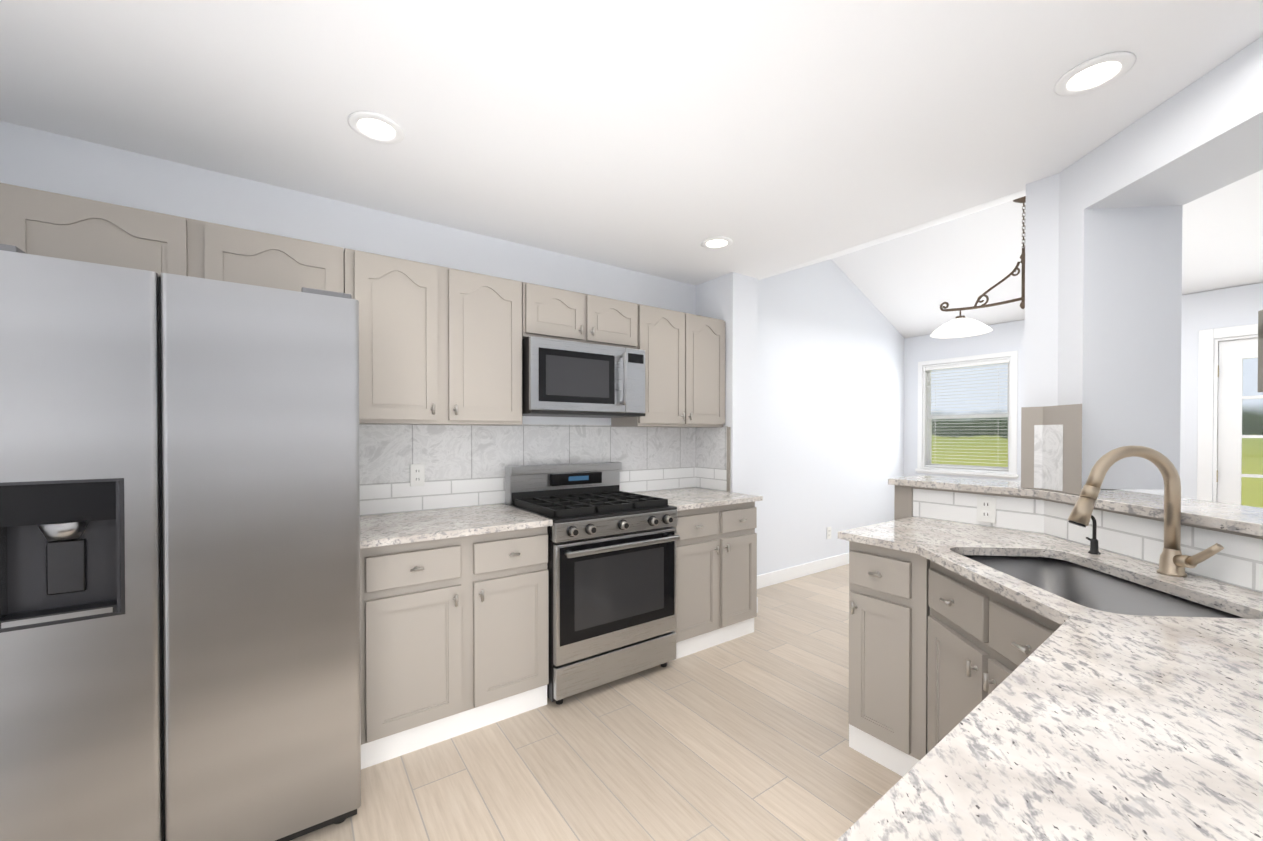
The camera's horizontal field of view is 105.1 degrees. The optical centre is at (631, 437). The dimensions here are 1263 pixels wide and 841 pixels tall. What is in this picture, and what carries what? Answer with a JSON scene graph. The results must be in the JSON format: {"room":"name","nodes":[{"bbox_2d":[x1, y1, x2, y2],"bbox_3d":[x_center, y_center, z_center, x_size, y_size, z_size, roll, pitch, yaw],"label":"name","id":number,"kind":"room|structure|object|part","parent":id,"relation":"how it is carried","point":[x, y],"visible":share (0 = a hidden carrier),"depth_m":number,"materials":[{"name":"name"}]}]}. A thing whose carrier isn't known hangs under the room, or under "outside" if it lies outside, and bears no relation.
{"room":"kitchen","nodes":[
{"label":"kitchen","id":0,"kind":"room"},
{"bbox_2d":[0,121,730,515],"bbox_3d":[-0.894,0.072,2.597,3.560,2.460,0.482,0,1,-35],"label":"wall","id":1,"kind":"structure","parent":0,"point":[466,465],"depth_m":2.60,"materials":[{"name":"white paint"}]},
{"bbox_2d":[0,183,347,293],"bbox_3d":[-1.732,-0.659,1.946,0.968,0.334,0.326,0,1,-35],"label":"upper cabinet","id":2,"kind":"object","parent":1,"relation":"attached to","point":[34,221],"depth_m":1.76,"materials":[{"name":"beige paint"}]},
{"bbox_2d":[410,464,424,485],"bbox_3d":[-1.136,0.197,2.566,0.072,0.116,0.008,0,1,-35],"label":"outlet","id":3,"kind":"object","parent":1,"relation":"attached to","point":[417,474],"visible":1,"depth_m":2.56,"materials":[{"name":"white plastic"}]},
{"bbox_2d":[348,249,523,425],"bbox_3d":[-0.999,-0.450,2.463,0.816,0.762,0.326,0,1,-35],"label":"upper cabinet","id":4,"kind":"object","parent":1,"relation":"attached to","point":[439,345],"depth_m":2.31,"materials":[{"name":"beige paint"}]},
{"bbox_2d":[524,282,643,349],"bbox_3d":[-0.355,-0.690,2.913,0.750,0.289,0.326,0,1,-35],"label":"upper cabinet","id":5,"kind":"object","parent":1,"relation":"attached to","point":[549,312],"depth_m":2.76,"materials":[{"name":"beige paint"}]},
{"bbox_2d":[522,336,644,417],"bbox_3d":[-0.316,-0.331,2.861,0.744,0.402,0.447,0,1,-35],"label":"microwave","id":6,"kind":"object","parent":5,"relation":"attached to","point":[563,378],"visible":1,"depth_m":2.68,"materials":[{"name":"grey metal"}]},
{"bbox_2d":[611,305,724,426],"bbox_3d":[0.264,-0.457,3.349,0.754,0.762,0.326,0,1,-35],"label":"upper cabinet","id":7,"kind":"object","parent":1,"relation":"attached to","point":[685,352],"depth_m":3.20,"materials":[{"name":"beige paint"}]},
{"bbox_3d":[0.688,0.151,3.430,0.011,0.457,0.027,0,1,-35],"label":"edge trim","id":8,"kind":"part","parent":1,"relation":"part of","materials":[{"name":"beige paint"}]},
{"bbox_2d":[290,564,901,840],"bbox_3d":[1.728,1.339,1.786,6.910,0.060,4.840,0,1,-35],"label":"floor","id":9,"kind":"structure","parent":0,"point":[744,738],"depth_m":1.95,"materials":[{"name":"brown wood"}]},
{"bbox_2d":[0,244,360,840],"bbox_3d":[-1.537,0.411,1.725,0.912,1.797,0.876,0,1,-35],"label":"refrigerator","id":10,"kind":"object","parent":9,"relation":"on","point":[179,562],"visible":1,"depth_m":1.38,"materials":[{"name":"grey metal"}]},
{"bbox_2d":[360,527,548,768],"bbox_3d":[-0.907,0.862,2.352,0.822,0.884,0.600,0,1,-35],"label":"base cabinet","id":11,"kind":"object","parent":9,"relation":"on","point":[454,622],"depth_m":2.08,"materials":[{"name":"beige paint"}]},
{"bbox_2d":[360,504,551,550],"bbox_3d":[-0.901,0.405,2.341,0.824,0.029,0.652,0,1,-35],"label":"countertop","id":12,"kind":"structure","parent":11,"relation":"on","point":[390,529],"depth_m":2.21,"materials":[{"name":"white stone"}]},
{"bbox_2d":[505,462,679,704],"bbox_3d":[-0.223,0.733,2.762,0.758,1.135,0.731,0,1,-35],"label":"gas range","id":13,"kind":"object","parent":9,"relation":"on","point":[611,566],"visible":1,"depth_m":2.52,"materials":[{"name":"grey metal"}]},
{"bbox_2d":[669,503,756,661],"bbox_3d":[0.360,0.855,3.241,0.734,0.884,0.600,0,1,-35],"label":"base cabinet","id":14,"kind":"object","parent":9,"relation":"on","point":[716,549],"depth_m":2.99,"materials":[{"name":"beige paint"}]},
{"bbox_2d":[633,487,762,510],"bbox_3d":[0.371,0.397,3.232,0.746,0.029,0.652,0,1,-35],"label":"countertop","id":15,"kind":"structure","parent":14,"relation":"on","point":[685,499],"depth_m":3.11,"materials":[{"name":"white stone"}]},
{"bbox_2d":[0,0,1262,284],"bbox_3d":[0.464,-1.193,0.877,3.820,0.100,4.840,0,1,-35],"label":"ceiling","id":16,"kind":"structure","parent":0,"point":[662,138],"depth_m":1.65,"materials":[{"name":"white paint"}]},
{"bbox_2d":[347,111,404,143],"bbox_3d":[-0.945,-1.146,1.793,0.188,0.009,0.188,0,1,-35],"label":"recessed light","id":17,"kind":"object","parent":16,"relation":"in","point":[375,127],"visible":1,"depth_m":1.78,"materials":[{"name":"white plastic"}]},
{"bbox_2d":[701,236,732,249],"bbox_3d":[0.506,-1.155,2.872,0.188,0.009,0.188,0,1,-35],"label":"recessed light","id":18,"kind":"object","parent":16,"relation":"in","point":[718,242],"visible":1,"depth_m":2.87,"materials":[{"name":"white plastic"}]},
{"bbox_2d":[1054,51,1135,95],"bbox_3d":[1.459,-1.144,1.528,0.188,0.009,0.188,0,1,-35],"label":"recessed light","id":19,"kind":"object","parent":16,"relation":"in","point":[1095,73],"visible":1,"depth_m":1.52,"materials":[{"name":"white plastic"}]},
{"bbox_2d":[1257,310,1262,391],"bbox_3d":[1.508,-0.609,0.775,0.876,1.066,0.100,0,0,5],"label":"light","id":20,"kind":"object","parent":16,"relation":"hanging from","point":[1260,355],"visible":1,"depth_m":0.82,"materials":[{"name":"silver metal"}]},
{"bbox_2d":[696,272,757,532],"bbox_3d":[0.674,0.063,3.686,0.260,2.460,0.500,0,1,-35],"label":"wall pier","id":21,"kind":"object","parent":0,"point":[730,299],"visible":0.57,"depth_m":3.47,"materials":[{"name":"white paint"}]},
{"bbox_2d":[757,259,903,574],"bbox_3d":[1.937,-0.232,4.801,3.090,3.030,0.120,0,1,-35],"label":"wall","id":22,"kind":"structure","parent":0,"point":[830,395],"depth_m":4.66,"materials":[{"name":"white paint"}]},
{"bbox_2d":[757,552,848,588],"bbox_3d":[1.928,1.226,4.721,2.968,0.115,0.021,0,1,-35],"label":"baseboard","id":23,"kind":"structure","parent":22,"relation":"attached to","point":[788,574],"depth_m":4.46,"materials":[{"name":"white wood"}]},
{"bbox_2d":[827,527,830,538],"bbox_3d":[1.933,0.930,4.729,0.072,0.116,0.008,0,1,-35],"label":"outlet","id":24,"kind":"object","parent":22,"relation":"attached to","point":[828,532],"visible":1,"depth_m":4.72,"materials":[{"name":"white plastic"}]},
{"bbox_2d":[758,170,1262,337],"bbox_3d":[3.292,-1.415,2.859,3.090,0.830,4.840,0,1,-35],"label":"ceiling","id":25,"kind":"structure","parent":0,"point":[908,282],"depth_m":4.05,"materials":[{"name":"white paint"}]},
{"bbox_2d":[930,196,1025,337],"bbox_3d":[2.824,-1.278,3.485,0.410,0.912,1.210,0,1,-35],"label":"pendant light","id":26,"kind":"object","parent":25,"relation":"hanging from","point":[960,325],"visible":0.58,"depth_m":3.69,"materials":[{"name":"grey metal"}]},
{"bbox_2d":[989,404,1081,491],"bbox_3d":[1.728,0.041,1.999,0.347,0.339,0.272,0,1,-35],"label":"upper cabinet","id":27,"kind":"object","parent":0,"relation":"attached to","point":[1051,436],"depth_m":1.94,"materials":[{"name":"wood"}]},
{"bbox_2d":[838,516,1262,627],"bbox_3d":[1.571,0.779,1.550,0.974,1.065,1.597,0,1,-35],"label":"countertop","id":28,"kind":"structure","parent":0,"point":[1203,585],"depth_m":1.60,"materials":[{"name":"stone"}]},
{"bbox_2d":[977,495,995,522],"bbox_3d":[1.570,0.316,2.140,0.008,0.116,0.072,0,1,-35],"label":"outlet","id":29,"kind":"object","parent":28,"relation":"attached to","point":[986,508],"visible":1,"depth_m":2.14,"materials":[{"name":"white plastic"}]},
{"bbox_2d":[837,544,1262,840],"bbox_3d":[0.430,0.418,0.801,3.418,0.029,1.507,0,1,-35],"label":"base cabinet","id":30,"kind":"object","parent":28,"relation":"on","point":[1004,708],"depth_m":0.76,"materials":[{"name":"white stone"}]},
{"bbox_2d":[888,476,1262,563],"bbox_3d":[1.623,0.236,1.584,1.163,0.043,1.804,0,1,-35],"label":"raised bar ledge","id":31,"kind":"structure","parent":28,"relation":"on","point":[1227,531],"depth_m":1.71,"materials":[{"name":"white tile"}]},
{"bbox_2d":[904,283,1262,501],"bbox_3d":[4.508,0.083,3.725,0.120,2.420,4.840,0,1,-35],"label":"wall","id":32,"kind":"structure","parent":0,"point":[1230,307],"depth_m":3.83,"materials":[{"name":"white paint"}]},
{"bbox_2d":[915,351,1018,478],"bbox_3d":[3.519,-0.227,5.093,0.135,1.245,0.940,0,1,-35],"label":"dining room window","id":33,"kind":"structure","parent":32,"relation":"in","point":[924,462],"depth_m":5.07,"materials":[{"name":"white"}]},
{"bbox_2d":[1197,324,1262,507],"bbox_3d":[4.732,0.233,3.343,0.177,2.125,1.065,0,1,-35],"label":"french door","id":34,"kind":"structure","parent":32,"relation":"in","point":[1220,429],"depth_m":3.68,"materials":[{"name":"white wood"}]},
{"bbox_2d":[1024,157,1182,488],"bbox_3d":[2.091,0.076,2.143,0.572,2.459,0.454,0,1,-35],"label":"column","id":35,"kind":"structure","parent":0,"point":[1103,302],"depth_m":1.98,"materials":[{"name":"white paint"}]},
{"bbox_2d":[1084,36,1262,208],"bbox_3d":[1.923,-1.032,0.666,0.368,0.216,2.600,0,0,5],"label":"beam","id":36,"kind":"structure","parent":0,"point":[1202,136],"depth_m":1.64,"materials":[{"name":"white paint"}]},
{"label":"outside","id":37,"kind":"structure","parent":0,"visible":0},
{"bbox_2d":[931,358,1262,507],"bbox_3d":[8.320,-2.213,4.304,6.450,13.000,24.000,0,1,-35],"label":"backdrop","id":38,"kind":"structure","parent":37,"point":[1248,426],"depth_m":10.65,"materials":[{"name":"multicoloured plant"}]}
]}

